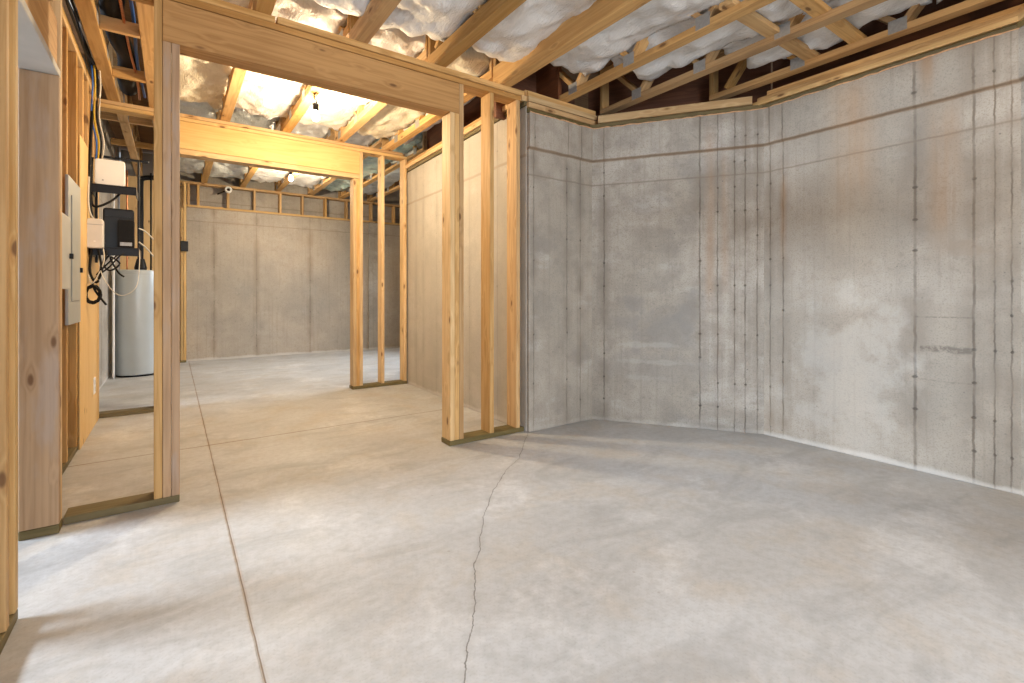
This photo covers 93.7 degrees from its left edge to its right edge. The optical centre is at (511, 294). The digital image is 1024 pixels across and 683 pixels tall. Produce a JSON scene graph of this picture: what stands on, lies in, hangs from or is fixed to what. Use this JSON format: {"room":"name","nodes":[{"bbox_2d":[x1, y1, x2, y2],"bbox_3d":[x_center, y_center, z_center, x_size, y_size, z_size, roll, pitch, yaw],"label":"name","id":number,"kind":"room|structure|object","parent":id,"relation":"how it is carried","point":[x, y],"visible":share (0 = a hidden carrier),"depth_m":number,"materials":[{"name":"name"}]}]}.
{"room":"unfinished basement","nodes":[
{"label":"unfinished basement","id":0,"kind":"room"},
{"bbox_2d":[0,0,61,654],"bbox_3d":[-0.915,-0.279,0.403,0.140,2.838,4.715,0,0,-35],"label":"wall","id":1,"kind":"structure","parent":0,"point":[30,30],"depth_m":2.23,"materials":[{"name":"brown wood"}]},
{"bbox_2d":[18,4,96,474],"bbox_3d":[-3.168,-0.350,3.364,0.154,2.980,2.750,0,0,-35],"label":"wall","id":2,"kind":"structure","parent":0,"point":[76,80],"depth_m":3.46,"materials":[{"name":"brown wood"}]},
{"bbox_2d":[62,213,73,288],"bbox_3d":[-2.473,-0.256,2.594,0.123,0.448,0.306,0,0,-35],"label":"box","id":3,"kind":"object","parent":2,"relation":"attached to","point":[66,255],"visible":0.34,"depth_m":2.64,"materials":[{"name":"grey metal"}]},
{"bbox_2d":[65,174,82,324],"bbox_3d":[-2.989,-0.290,3.285,0.038,0.970,0.495,0,0,-35],"label":"breaker panel","id":4,"kind":"object","parent":2,"relation":"attached to","point":[72,190],"visible":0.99,"depth_m":3.22,"materials":[{"name":"grey metal"}]},
{"bbox_2d":[65,0,96,82],"bbox_3d":[-3.007,-1.840,3.325,0.031,0.054,2.101,0,0,-35],"label":"cable","id":5,"kind":"object","parent":2,"relation":"attached to","point":[66,1],"visible":0.8,"depth_m":3.33,"materials":[{"name":"black rubber"}]},
{"bbox_2d":[78,134,98,449],"bbox_3d":[-3.494,-0.021,3.972,0.012,2.318,1.100,0,0,-35],"label":"plywood sheet","id":6,"kind":"object","parent":2,"relation":"attached to","point":[88,327],"visible":0.66,"depth_m":3.78,"materials":[{"name":"beige wood"}]},
{"bbox_2d":[87,176,93,217],"bbox_3d":[-3.355,-0.773,3.821,0.017,0.334,0.052,0,0,8],"label":"cable","id":7,"kind":"object","parent":6,"relation":"attached to","point":[88,187],"visible":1,"depth_m":3.80,"materials":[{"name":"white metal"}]},
{"bbox_2d":[88,106,93,217],"bbox_3d":[-3.406,-1.090,3.887,0.041,0.944,0.142,0,0,-35],"label":"cable","id":8,"kind":"object","parent":6,"relation":"attached to","point":[91,112],"visible":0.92,"depth_m":3.86,"materials":[{"name":"black rubber"}]},
{"bbox_2d":[87,218,103,248],"bbox_3d":[-3.370,-0.492,3.886,0.108,0.235,0.163,0,0,-35],"label":"electrical box","id":9,"kind":"object","parent":6,"relation":"attached to","point":[95,227],"visible":0.98,"depth_m":3.83,"materials":[{"name":"beige plastic"}]},
{"bbox_2d":[87,249,106,304],"bbox_3d":[-3.322,-0.144,3.829,0.143,0.456,0.048,0,0,-35],"label":"cable","id":10,"kind":"object","parent":9,"relation":"hanging from","point":[96,288],"visible":0.89,"depth_m":3.83,"materials":[{"name":"black rubber"}]},
{"bbox_2d":[88,248,107,283],"bbox_3d":[-3.322,-0.231,3.853,0.119,0.280,0.050,0,0,-35],"label":"cable","id":11,"kind":"object","parent":9,"relation":"hanging from","point":[91,249],"visible":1,"depth_m":3.83,"materials":[{"name":"black rubber"}]},
{"bbox_2d":[91,157,120,207],"bbox_3d":[-3.372,-0.926,3.985,0.206,0.430,0.118,0,0,-35],"label":"cable","id":12,"kind":"object","parent":6,"relation":"attached to","point":[117,195],"visible":0.73,"depth_m":3.95,"materials":[{"name":"black rubber"}]},
{"bbox_2d":[89,155,148,263],"bbox_3d":[-3.362,-0.749,4.126,0.372,0.938,0.380,0,0,-35],"label":"wall rack","id":13,"kind":"object","parent":6,"relation":"attached to","point":[95,188],"visible":0.75,"depth_m":4.04,"materials":[{"name":"black metal"}]},
{"bbox_2d":[94,158,124,185],"bbox_3d":[-3.414,-1.030,4.078,0.200,0.227,0.070,0,0,-35],"label":"router","id":14,"kind":"object","parent":13,"relation":"on","point":[109,172],"visible":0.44,"depth_m":4.06,"materials":[{"name":"white plastic"}]},
{"bbox_2d":[91,183,137,191],"bbox_3d":[-3.410,-0.909,4.129,0.297,0.012,0.320,0,0,-35],"label":"shelf","id":15,"kind":"object","parent":13,"relation":"attached to","point":[93,185],"depth_m":4.00,"materials":[{"name":"black metal"}]},
{"bbox_2d":[105,255,124,277],"bbox_3d":[-3.292,-0.265,3.974,0.141,0.240,0.121,0,0,-35],"label":"cable","id":16,"kind":"object","parent":13,"relation":"hanging from","point":[107,257],"visible":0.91,"depth_m":3.94,"materials":[{"name":"black rubber"}]},
{"bbox_2d":[103,208,133,246],"bbox_3d":[-3.417,-0.571,4.171,0.210,0.350,0.064,0,0,-42],"label":"modem","id":17,"kind":"object","parent":13,"relation":"on","point":[111,216],"visible":0.59,"depth_m":4.12,"materials":[{"name":"black plastic"}]},
{"bbox_2d":[98,250,139,295],"bbox_3d":[-3.270,-0.193,3.981,0.296,0.400,0.327,0,0,-35],"label":"cable","id":18,"kind":"object","parent":13,"relation":"hanging from","point":[139,250],"visible":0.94,"depth_m":3.92,"materials":[{"name":"white plastic"}]},
{"bbox_2d":[104,247,140,251],"bbox_3d":[-3.385,-0.389,4.110,0.317,0.012,0.380,0,0,-35],"label":"shelf","id":19,"kind":"object","parent":13,"relation":"attached to","point":[112,249],"depth_m":3.98,"materials":[{"name":"black metal"}]},
{"bbox_2d":[118,220,134,247],"bbox_3d":[-3.285,-0.518,4.094,0.106,0.233,0.062,0,0,-35],"label":"switch","id":20,"kind":"object","parent":13,"relation":"on","point":[126,228],"visible":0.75,"depth_m":4.07,"materials":[{"name":"black plastic"}]},
{"bbox_2d":[90,65,96,158],"bbox_3d":[-3.460,-1.454,3.971,0.032,0.793,0.292,0,0,-35],"label":"cable","id":21,"kind":"object","parent":2,"relation":"hanging from","point":[91,65],"visible":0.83,"depth_m":3.90,"materials":[{"name":"black plastic"}]},
{"bbox_2d":[81,53,119,389],"bbox_3d":[-5.377,-0.620,6.149,0.250,3.520,4.150,0,0,-35],"label":"wall","id":22,"kind":"structure","parent":0,"point":[105,311],"depth_m":6.36,"materials":[{"name":"concrete"}]},
{"bbox_2d":[83,53,398,185],"bbox_3d":[-4.620,-2.410,6.715,10.200,0.020,4.500,0,0,-35],"label":"ceiling","id":23,"kind":"structure","parent":0,"point":[146,134],"depth_m":6.92,"materials":[{"name":"brown wood"}]},
{"bbox_2d":[117,92,142,175],"bbox_3d":[-5.008,-2.177,6.303,0.093,0.430,4.105,0,0,-35],"label":"truss","id":24,"kind":"object","parent":23,"relation":"attached to","point":[130,132],"visible":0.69,"depth_m":6.17,"materials":[{"name":"brown wood"}]},
{"bbox_2d":[100,111,152,126],"bbox_3d":[-4.385,-2.001,5.473,0.470,0.078,0.040,0,0,-35],"label":"blocking","id":25,"kind":"object","parent":24,"relation":"attached to","point":[103,115],"visible":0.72,"depth_m":5.48,"materials":[{"name":"brown wood"}]},
{"bbox_2d":[111,138,153,149],"bbox_3d":[-5.020,-2.001,6.371,0.470,0.078,0.040,0,0,-35],"label":"blocking","id":26,"kind":"object","parent":24,"relation":"attached to","point":[114,141],"visible":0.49,"depth_m":6.38,"materials":[{"name":"brown wood"}]},
{"bbox_2d":[98,98,406,417],"bbox_3d":[-2.624,-0.338,5.355,3.032,2.956,0.144,0,0,-35],"label":"wall","id":27,"kind":"structure","parent":0,"point":[201,138],"depth_m":5.69,"materials":[{"name":"brown wood"}]},
{"bbox_2d":[74,0,120,101],"bbox_3d":[-3.063,-2.022,3.548,0.093,0.410,2.590,0,0,-35],"label":"truss","id":28,"kind":"object","parent":27,"relation":"on","point":[104,55],"visible":0.74,"depth_m":3.57,"materials":[{"name":"brown wood"}]},
{"bbox_2d":[70,0,96,77],"bbox_3d":[-2.995,-1.865,3.332,0.029,0.070,2.101,0,0,-36],"label":"cable","id":29,"kind":"object","parent":28,"relation":"attached to","point":[71,1],"visible":0.64,"depth_m":3.34,"materials":[{"name":"black rubber"}]},
{"bbox_2d":[73,0,101,85],"bbox_3d":[-2.986,-1.846,3.339,0.024,0.060,2.102,0,0,-35],"label":"cable","id":30,"kind":"object","parent":28,"relation":"attached to","point":[80,22],"visible":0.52,"depth_m":3.38,"materials":[{"name":"black plastic"}]},
{"bbox_2d":[93,65,99,158],"bbox_3d":[-3.447,-1.454,3.980,0.033,0.793,0.291,0,0,-35],"label":"cable","id":31,"kind":"object","parent":28,"relation":"hanging from","point":[93,65],"visible":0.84,"depth_m":3.92,"materials":[{"name":"plastic"}]},
{"bbox_2d":[96,67,101,158],"bbox_3d":[-3.436,-1.454,3.988,0.038,0.793,0.291,0,0,-35],"label":"cable","id":32,"kind":"object","parent":28,"relation":"hanging from","point":[96,67],"visible":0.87,"depth_m":3.94,"materials":[{"name":"plastic"}]},
{"bbox_2d":[98,70,104,158],"bbox_3d":[-3.421,-1.454,4.000,0.039,0.793,0.292,0,0,-39],"label":"cable","id":33,"kind":"object","parent":28,"relation":"hanging from","point":[99,70],"visible":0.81,"depth_m":3.94,"materials":[{"name":"white plastic"}]},
{"bbox_2d":[99,0,137,95],"bbox_3d":[-2.967,-1.960,3.629,0.175,0.156,2.370,0,0,-35],"label":"flexible duct","id":34,"kind":"object","parent":28,"relation":"attached to","point":[111,8],"visible":0.56,"depth_m":3.66,"materials":[{"name":"black rubber"}]},
{"bbox_2d":[119,0,140,99],"bbox_3d":[-3.044,-1.890,3.849,0.033,0.037,2.001,0,0,-35],"label":"pipe","id":35,"kind":"object","parent":34,"relation":"attached to","point":[120,1],"visible":0.82,"depth_m":3.67,"materials":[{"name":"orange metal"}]},
{"bbox_2d":[112,65,145,82],"bbox_3d":[-3.228,-1.861,4.050,0.220,0.089,0.040,0,0,-35],"label":"blocking","id":36,"kind":"object","parent":28,"relation":"attached to","point":[117,71],"visible":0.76,"depth_m":4.03,"materials":[{"name":"brown wood"}]},
{"bbox_2d":[135,2,153,107],"bbox_3d":[-2.810,-2.022,3.727,0.093,0.410,2.590,0,0,-35],"label":"truss","id":37,"kind":"object","parent":27,"relation":"on","point":[145,13],"visible":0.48,"depth_m":3.45,"materials":[{"name":"brown wood"}]},
{"bbox_2d":[99,14,139,38],"bbox_3d":[-2.720,-1.861,3.331,0.220,0.089,0.040,0,0,-35],"label":"blocking","id":38,"kind":"object","parent":37,"relation":"attached to","point":[106,23],"visible":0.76,"depth_m":3.31,"materials":[{"name":"brown wood"}]},
{"bbox_2d":[129,0,145,97],"bbox_3d":[-2.884,-1.930,3.680,0.037,0.041,2.501,0,0,-35],"label":"pipe","id":39,"kind":"object","parent":37,"relation":"attached to","point":[130,1],"visible":0.71,"depth_m":3.71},
{"bbox_2d":[180,0,249,109],"bbox_3d":[-2.538,-1.986,3.854,0.570,0.221,2.525,0,0,-35],"label":"insulation batt","id":40,"kind":"object","parent":37,"relation":"attached to","point":[200,80],"visible":0.34,"depth_m":4.27,"materials":[{"name":"white fabric"}]},
{"bbox_2d":[219,0,252,121],"bbox_3d":[-2.328,-2.022,4.067,0.093,0.410,2.590,0,0,-35],"label":"truss","id":41,"kind":"object","parent":27,"relation":"on","point":[236,78],"visible":0.41,"depth_m":4.32,"materials":[{"name":"brown wood"}]},
{"bbox_2d":[235,0,347,118],"bbox_3d":[-2.051,-1.989,4.187,0.570,0.221,2.518,0,0,-35],"label":"insulation batt","id":42,"kind":"object","parent":41,"relation":"attached to","point":[269,97],"visible":0.41,"depth_m":4.35,"materials":[{"name":"white fabric"}]},
{"bbox_2d":[280,14,349,132],"bbox_3d":[-1.846,-2.022,4.408,0.093,0.410,2.590,0,0,-35],"label":"truss","id":43,"kind":"object","parent":27,"relation":"on","point":[297,111],"visible":0.33,"depth_m":4.63,"materials":[{"name":"brown wood"}]},
{"bbox_2d":[312,94,319,120],"bbox_3d":[-1.767,-1.729,4.322,0.068,0.324,0.068,0,0,-35],"label":"bulb","id":44,"kind":"object","parent":43,"relation":"hanging from","point":[315,115],"visible":0.98,"depth_m":4.30,"materials":[{"name":"white glass"}]},
{"bbox_2d":[334,34,427,141],"bbox_3d":[-1.364,-2.022,4.748,0.093,0.410,2.590,0,0,-35],"label":"truss","id":45,"kind":"object","parent":27,"relation":"on","point":[362,116],"visible":0.32,"depth_m":5.01,"materials":[{"name":"brown wood"}]},
{"bbox_2d":[299,24,424,130],"bbox_3d":[-1.564,-1.981,4.520,0.570,0.231,2.456,0,0,-35],"label":"insulation batt","id":46,"kind":"object","parent":45,"relation":"attached to","point":[335,110],"visible":0.3,"depth_m":4.67,"materials":[{"name":"white fabric"}]},
{"bbox_2d":[347,46,488,138],"bbox_3d":[-1.076,-1.986,4.851,0.570,0.221,2.457,0,0,-35],"label":"insulation batt","id":47,"kind":"object","parent":45,"relation":"attached to","point":[390,119],"visible":0.35,"depth_m":5.10,"materials":[{"name":"white fabric"}]},
{"bbox_2d":[382,57,492,150],"bbox_3d":[-0.882,-2.022,5.088,0.093,0.410,2.590,0,0,-35],"label":"truss","id":48,"kind":"object","parent":27,"relation":"on","point":[422,122],"visible":0.27,"depth_m":5.25,"materials":[{"name":"brown wood"}]},
{"bbox_2d":[390,68,489,144],"bbox_3d":[-0.749,-1.988,5.103,0.215,0.205,2.475,0,0,-35],"label":"insulation batt","id":49,"kind":"object","parent":48,"relation":"attached to","point":[470,100],"visible":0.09,"depth_m":5.51,"materials":[{"name":"white fabric"}]},
{"bbox_2d":[180,180,399,360],"bbox_3d":[-3.721,-0.410,9.706,5.080,3.100,0.250,0,0,-35],"label":"wall","id":50,"kind":"structure","parent":0,"point":[258,284],"depth_m":9.03,"materials":[{"name":"concrete"}]},
{"bbox_2d":[201,110,218,182],"bbox_3d":[-4.273,-2.177,6.822,0.093,0.430,4.105,0,0,-35],"label":"truss","id":51,"kind":"object","parent":50,"relation":"on","point":[207,168],"visible":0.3,"depth_m":7.56,"materials":[{"name":"brown wood"}]},
{"bbox_2d":[180,100,217,173],"bbox_3d":[-4.463,-2.113,6.580,0.570,0.237,3.921,0,0,-35],"label":"insulation batt","id":52,"kind":"object","parent":51,"relation":"attached to","point":[202,109],"visible":0.15,"depth_m":5.44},
{"bbox_2d":[239,117,279,186],"bbox_3d":[-3.791,-2.177,7.162,0.093,0.430,4.105,0,0,-35],"label":"truss","id":53,"kind":"object","parent":50,"relation":"on","point":[247,176],"visible":0.23,"depth_m":7.82,"materials":[{"name":"brown wood"}]},
{"bbox_2d":[209,107,278,178],"bbox_3d":[-3.978,-2.109,6.916,0.570,0.250,3.914,0,0,-35],"label":"insulation batt","id":54,"kind":"object","parent":53,"relation":"attached to","point":[240,116],"visible":0.27,"depth_m":5.89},
{"bbox_2d":[275,128,333,191],"bbox_3d":[-3.309,-2.177,7.503,0.093,0.430,4.105,0,0,-35],"label":"truss","id":55,"kind":"object","parent":50,"relation":"on","point":[279,186],"visible":0.24,"depth_m":8.33,"materials":[{"name":"brown wood"}]},
{"bbox_2d":[251,122,331,182],"bbox_3d":[-3.489,-2.119,7.245,0.570,0.222,3.906,0,0,-35],"label":"insulation batt","id":56,"kind":"object","parent":55,"relation":"attached to","point":[318,131],"visible":0.22,"depth_m":6.22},
{"bbox_2d":[307,138,381,194],"bbox_3d":[-2.827,-2.177,7.843,0.093,0.430,4.105,0,0,-35],"label":"truss","id":57,"kind":"object","parent":50,"relation":"on","point":[324,182],"visible":0.21,"depth_m":8.50,"materials":[{"name":"brown wood"}]},
{"bbox_2d":[281,132,376,188],"bbox_3d":[-3.013,-2.113,7.595,0.570,0.231,3.945,0,0,-35],"label":"insulation batt","id":58,"kind":"object","parent":57,"relation":"attached to","point":[302,180],"visible":0.17,"depth_m":8.33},
{"bbox_2d":[318,133,421,191],"bbox_3d":[-2.535,-2.117,7.941,0.570,0.225,3.944,0,0,-35],"label":"insulation batt","id":59,"kind":"object","parent":57,"relation":"attached to","point":[370,164],"visible":0.33,"depth_m":7.60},
{"bbox_2d":[368,222,377,349],"bbox_3d":[-2.918,-0.190,10.095,0.200,2.661,0.060,0,0,-35],"label":"wall pier","id":60,"kind":"object","parent":50,"relation":"attached to","point":[372,227],"visible":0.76,"depth_m":10.05,"materials":[{"name":"concrete"}]},
{"bbox_2d":[338,131,426,198],"bbox_3d":[-2.345,-2.177,8.183,0.093,0.430,4.105,0,0,-35],"label":"truss","id":61,"kind":"object","parent":50,"relation":"on","point":[388,168],"visible":0.33,"depth_m":7.50,"materials":[{"name":"brown wood"}]},
{"bbox_2d":[367,180,399,201],"bbox_3d":[-1.864,-2.177,8.524,0.093,0.430,4.105,0,0,-35],"label":"truss","id":62,"kind":"object","parent":50,"relation":"on","point":[391,189],"visible":0.19,"depth_m":9.27,"materials":[{"name":"brown wood"}]},
{"bbox_2d":[345,142,422,194],"bbox_3d":[-2.056,-2.114,8.285,0.570,0.235,3.916,0,0,-35],"label":"insulation batt","id":63,"kind":"object","parent":62,"relation":"attached to","point":[391,178],"visible":0.27,"depth_m":8.62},
{"bbox_2d":[180,171,399,223],"bbox_3d":[-3.866,-1.935,9.720,4.900,0.950,0.100,0,0,-35],"label":"wall","id":64,"kind":"structure","parent":0,"point":[238,199],"depth_m":9.14,"materials":[{"name":"grey concrete"}]},
{"bbox_2d":[63,0,524,524],"bbox_3d":[-1.137,-0.280,3.218,3.025,2.840,0.150,0,0,-35],"label":"wall","id":65,"kind":"structure","parent":0,"point":[215,31],"depth_m":3.15,"materials":[{"name":"brown wood"}]},
{"bbox_2d":[252,0,275,14],"bbox_3d":[0.089,-1.909,0.645,0.089,0.415,5.750,0,0,-35],"label":"truss","id":66,"kind":"object","parent":65,"relation":"on","point":[264,6],"visible":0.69,"depth_m":2.84,"materials":[{"name":"brown wood"}]},
{"bbox_2d":[349,0,400,43],"bbox_3d":[0.571,-1.909,0.985,0.089,0.415,5.750,0,0,-35],"label":"truss","id":67,"kind":"object","parent":65,"relation":"on","point":[363,28],"visible":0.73,"depth_m":3.02,"materials":[{"name":"brown wood"}]},
{"bbox_2d":[314,0,370,16],"bbox_3d":[-0.785,-1.875,2.394,0.570,0.212,1.655,0,0,-35],"label":"insulation batt","id":68,"kind":"object","parent":67,"relation":"attached to","point":[357,8],"visible":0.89,"depth_m":2.99,"materials":[{"name":"white fabric"}]},
{"bbox_2d":[428,0,525,66],"bbox_3d":[1.053,-1.909,1.325,0.089,0.415,5.750,0,0,-35],"label":"truss","id":69,"kind":"object","parent":65,"relation":"on","point":[490,14],"visible":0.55,"depth_m":3.15,"materials":[{"name":"brown wood"}]},
{"bbox_2d":[380,0,487,41],"bbox_3d":[-0.216,-1.877,2.611,0.570,0.209,1.924,0,0,-35],"label":"insulation batt","id":70,"kind":"object","parent":69,"relation":"attached to","point":[437,19],"visible":0.82,"depth_m":3.13,"materials":[{"name":"white fabric"}]},
{"bbox_2d":[493,0,650,86],"bbox_3d":[1.535,-1.909,1.666,0.089,0.415,5.750,0,0,-35],"label":"truss","id":71,"kind":"object","parent":65,"relation":"on","point":[601,14],"visible":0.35,"depth_m":3.26,"materials":[{"name":"brown wood"}]},
{"bbox_2d":[465,0,595,61],"bbox_3d":[0.231,-1.875,3.001,0.570,0.210,1.703,0,0,-35],"label":"insulation batt","id":72,"kind":"object","parent":71,"relation":"attached to","point":[532,22],"visible":0.73,"depth_m":3.23,"materials":[{"name":"white fabric"}]},
{"bbox_2d":[62,0,597,125],"bbox_3d":[-2.572,-2.240,3.815,10.200,0.020,2.600,0,0,-35],"label":"ceiling","id":73,"kind":"structure","parent":0,"point":[582,101],"depth_m":4.29,"materials":[{"name":"brown wood"}]},
{"bbox_2d":[407,106,526,430],"bbox_3d":[-0.542,-0.220,5.214,0.250,2.720,2.751,0,0,-34],"label":"wall","id":74,"kind":"structure","parent":0,"point":[424,182],"depth_m":4.85,"materials":[{"name":"concrete"}]},
{"bbox_2d":[407,101,526,172],"bbox_3d":[-0.605,-1.597,5.172,0.140,0.035,2.751,0,0,-34],"label":"trim","id":75,"kind":"structure","parent":74,"relation":"on","point":[524,103],"depth_m":4.85,"materials":[{"name":"brown wood"}]},
{"bbox_2d":[405,90,534,168],"bbox_3d":[-0.621,-1.639,5.161,0.141,0.043,2.751,0,0,-34],"label":"trim","id":76,"kind":"structure","parent":74,"relation":"attached to","point":[523,97],"depth_m":5.30,"materials":[{"name":"brown wood"}]},
{"bbox_2d":[427,63,561,149],"bbox_3d":[-0.368,-1.975,5.379,0.040,0.510,2.831,0,0,-34],"label":"trim","id":77,"kind":"structure","parent":74,"relation":"attached to","point":[548,81],"depth_m":4.43,"materials":[{"name":"brown wood"}]},
{"bbox_2d":[494,72,574,119],"bbox_3d":[0.229,-1.840,4.483,0.926,0.560,0.040,0,0,-35],"label":"trim","id":78,"kind":"structure","parent":74,"relation":"on","point":[529,83],"depth_m":4.38,"materials":[{"name":"brown wood"}]},
{"bbox_2d":[0,347,1023,682],"bbox_3d":[-1.707,1.200,2.590,10.200,0.120,14.600,0,0,-35],"label":"floor","id":79,"kind":"structure","parent":0,"point":[320,529],"depth_m":2.11,"materials":[{"name":"concrete"}]},
{"bbox_2d":[112,194,114,378],"bbox_3d":[-5.414,-0.160,6.521,0.027,2.600,0.028,0,0,-35],"label":"pipe","id":80,"kind":"object","parent":79,"relation":"on","point":[113,195],"visible":0.65,"depth_m":6.51,"materials":[{"name":"white plastic"}]},
{"bbox_2d":[115,170,153,376],"bbox_3d":[-5.304,-0.312,6.889,0.671,2.904,0.549,0,0,-2],"label":"water heater","id":81,"kind":"object","parent":79,"relation":"on","point":[134,311],"visible":0.65,"depth_m":6.67,"materials":[{"name":"metal"}]},
{"bbox_2d":[134,259,146,269],"bbox_3d":[-5.341,-0.440,6.904,0.150,0.160,0.150,0,0,-35],"label":"hood","id":82,"kind":"object","parent":81,"relation":"attached to","point":[143,266],"depth_m":6.86,"materials":[{"name":"black metal"}]},
{"bbox_2d":[120,150,185,362],"bbox_3d":[-5.955,-0.620,7.986,0.885,3.520,0.318,0,0,-35],"label":"wall","id":83,"kind":"structure","parent":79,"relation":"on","point":[147,168],"depth_m":7.97,"materials":[{"name":"brown wood"}]},
{"bbox_2d":[527,112,592,431],"bbox_3d":[0.452,-0.188,4.341,0.926,2.655,0.270,0,0,-35],"label":"wall","id":84,"kind":"structure","parent":0,"point":[559,153],"depth_m":4.16,"materials":[{"name":"concrete"}]},
{"bbox_2d":[527,108,589,126],"bbox_3d":[0.424,-1.540,4.284,0.816,0.040,0.140,0,0,-35],"label":"trim","id":85,"kind":"structure","parent":84,"relation":"on","point":[528,109],"depth_m":4.17,"materials":[{"name":"brown wood"}]},
{"bbox_2d":[527,91,596,120],"bbox_3d":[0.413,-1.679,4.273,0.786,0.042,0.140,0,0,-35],"label":"trim","id":86,"kind":"structure","parent":84,"relation":"attached to","point":[529,93],"depth_m":4.20,"materials":[{"name":"brown wood"}]},
{"bbox_2d":[557,0,775,101],"bbox_3d":[1.997,-1.909,2.035,0.093,0.415,5.820,0,0,-35],"label":"truss","id":87,"kind":"object","parent":86,"relation":"on","point":[714,19],"visible":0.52,"depth_m":3.35,"materials":[{"name":"brown wood"}]},
{"bbox_2d":[551,0,724,75],"bbox_3d":[0.839,-1.880,3.163,0.570,0.222,1.766,0,0,-35],"label":"insulation batt","id":88,"kind":"object","parent":87,"relation":"attached to","point":[591,56],"visible":0.63,"depth_m":3.33,"materials":[{"name":"white fabric"}]},
{"bbox_2d":[611,0,828,80],"bbox_3d":[1.403,-1.874,3.331,0.505,0.218,1.568,0,0,-35],"label":"insulation batt","id":89,"kind":"object","parent":87,"relation":"attached to","point":[778,10],"visible":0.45,"depth_m":3.42,"materials":[{"name":"white fabric"}]},
{"bbox_2d":[719,0,820,60],"bbox_3d":[1.802,-1.760,3.256,1.260,0.038,0.090,0,0,-35],"label":"board","id":90,"kind":"object","parent":87,"relation":"on","point":[754,20],"visible":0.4,"depth_m":3.15,"materials":[{"name":"brown wood"}]},
{"bbox_2d":[722,0,931,68],"bbox_3d":[2.081,-1.868,3.303,0.530,0.223,1.163,0,0,-35],"label":"insulation batt","id":91,"kind":"object","parent":90,"relation":"on","point":[822,38],"visible":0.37,"depth_m":3.33,"materials":[{"name":"white fabric"}]},
{"bbox_2d":[789,0,866,43],"bbox_3d":[1.969,-1.760,3.019,1.260,0.038,0.090,0,0,-35],"label":"board","id":92,"kind":"object","parent":87,"relation":"on","point":[842,28],"visible":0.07,"depth_m":3.09,"materials":[{"name":"brown wood"}]},
{"bbox_2d":[527,102,596,124],"bbox_3d":[0.424,-1.583,4.266,0.796,0.044,0.140,0,0,-35],"label":"trim","id":93,"kind":"structure","parent":84,"relation":"attached to","point":[531,105],"depth_m":4.18,"materials":[{"name":"brown wood"}]},
{"bbox_2d":[588,62,770,123],"bbox_3d":[1.518,-1.840,4.496,1.609,0.560,0.041,0,0,20],"label":"trim","id":94,"kind":"structure","parent":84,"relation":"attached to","point":[695,91],"depth_m":4.46,"materials":[{"name":"brown wood"}]},
{"bbox_2d":[592,109,763,433],"bbox_3d":[1.434,-0.188,4.266,1.609,2.655,0.270,0,0,20],"label":"wall","id":95,"kind":"structure","parent":0,"point":[678,204],"depth_m":4.14,"materials":[{"name":"concrete"}]},
{"bbox_2d":[598,96,751,123],"bbox_3d":[1.395,-1.593,4.200,1.259,0.065,0.140,0,0,20],"label":"trim","id":96,"kind":"structure","parent":95,"relation":"attached to","point":[743,101],"depth_m":4.12,"materials":[{"name":"brown wood"}]},
{"bbox_2d":[590,104,765,127],"bbox_3d":[1.415,-1.538,4.214,1.449,0.035,0.140,0,0,20],"label":"trim","id":97,"kind":"structure","parent":95,"relation":"on","point":[744,108],"depth_m":4.14,"materials":[{"name":"brown wood"}]},
{"bbox_2d":[593,108,762,128],"bbox_3d":[1.389,-1.515,4.143,1.410,0.018,0.019,0,0,20],"label":"trim","id":98,"kind":"structure","parent":95,"relation":"on","point":[759,108],"depth_m":4.10,"materials":[{"name":"wood"}]},
{"bbox_2d":[773,0,1023,88],"bbox_3d":[2.770,-1.840,3.531,0.040,0.560,1.653,0,0,-35],"label":"trim","id":99,"kind":"structure","parent":95,"relation":"attached to","point":[873,27],"depth_m":3.49,"materials":[{"name":"brown wood"}]},
{"bbox_2d":[594,54,772,89],"bbox_3d":[0.341,-2.130,-0.310,10.200,0.020,7.500,0,0,-35],"label":"ceiling","id":100,"kind":"structure","parent":0,"point":[610,62],"depth_m":4.45,"materials":[{"name":"brown wood"}]},
{"bbox_2d":[764,29,1020,494],"bbox_3d":[2.570,-0.188,3.390,0.270,2.655,1.653,0,0,-35],"label":"wall","id":101,"kind":"structure","parent":0,"point":[892,197],"depth_m":3.17,"materials":[{"name":"concrete"}]},
{"bbox_2d":[752,16,1022,105],"bbox_3d":[2.491,-1.566,3.365,0.140,0.032,1.563,0,0,-35],"label":"trim","id":102,"kind":"structure","parent":101,"relation":"attached to","point":[1014,20],"depth_m":3.16,"materials":[{"name":"brown wood"}]},
{"bbox_2d":[762,24,1018,108],"bbox_3d":[2.523,-1.530,3.351,0.140,0.029,1.503,0,0,-35],"label":"trim","id":103,"kind":"structure","parent":101,"relation":"on","point":[1012,27],"depth_m":3.19,"materials":[{"name":"brown wood"}]},
{"bbox_2d":[757,3,1023,101],"bbox_3d":[2.553,-1.641,3.347,0.140,0.032,1.463,0,0,-35],"label":"trim","id":104,"kind":"structure","parent":101,"relation":"attached to","point":[1016,8],"depth_m":3.17,"materials":[{"name":"brown wood"}]},
{"bbox_2d":[1018,26,1023,495],"bbox_3d":[2.946,-0.188,1.953,0.270,2.655,1.740,0,0,5],"label":"wall","id":105,"kind":"structure","parent":0,"point":[1021,29],"depth_m":2.72,"materials":[{"name":"concrete"}]},
{"label":"trim","id":106,"kind":"structure","parent":0,"visible":0},
{"bbox_2d":[600,0,886,114],"bbox_3d":[2.483,-1.909,2.256,0.093,0.415,5.620,0,0,-35],"label":"truss","id":107,"kind":"object","parent":106,"relation":"attached to","point":[793,28],"visible":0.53,"depth_m":3.49,"materials":[{"name":"brown wood"}]},
{"bbox_2d":[709,0,1003,100],"bbox_3d":[3.158,-1.909,2.255,0.093,0.415,4.840,0,0,-35],"label":"truss","id":108,"kind":"object","parent":106,"relation":"attached to","point":[908,24],"visible":0.59,"depth_m":3.33,"materials":[{"name":"brown wood"}]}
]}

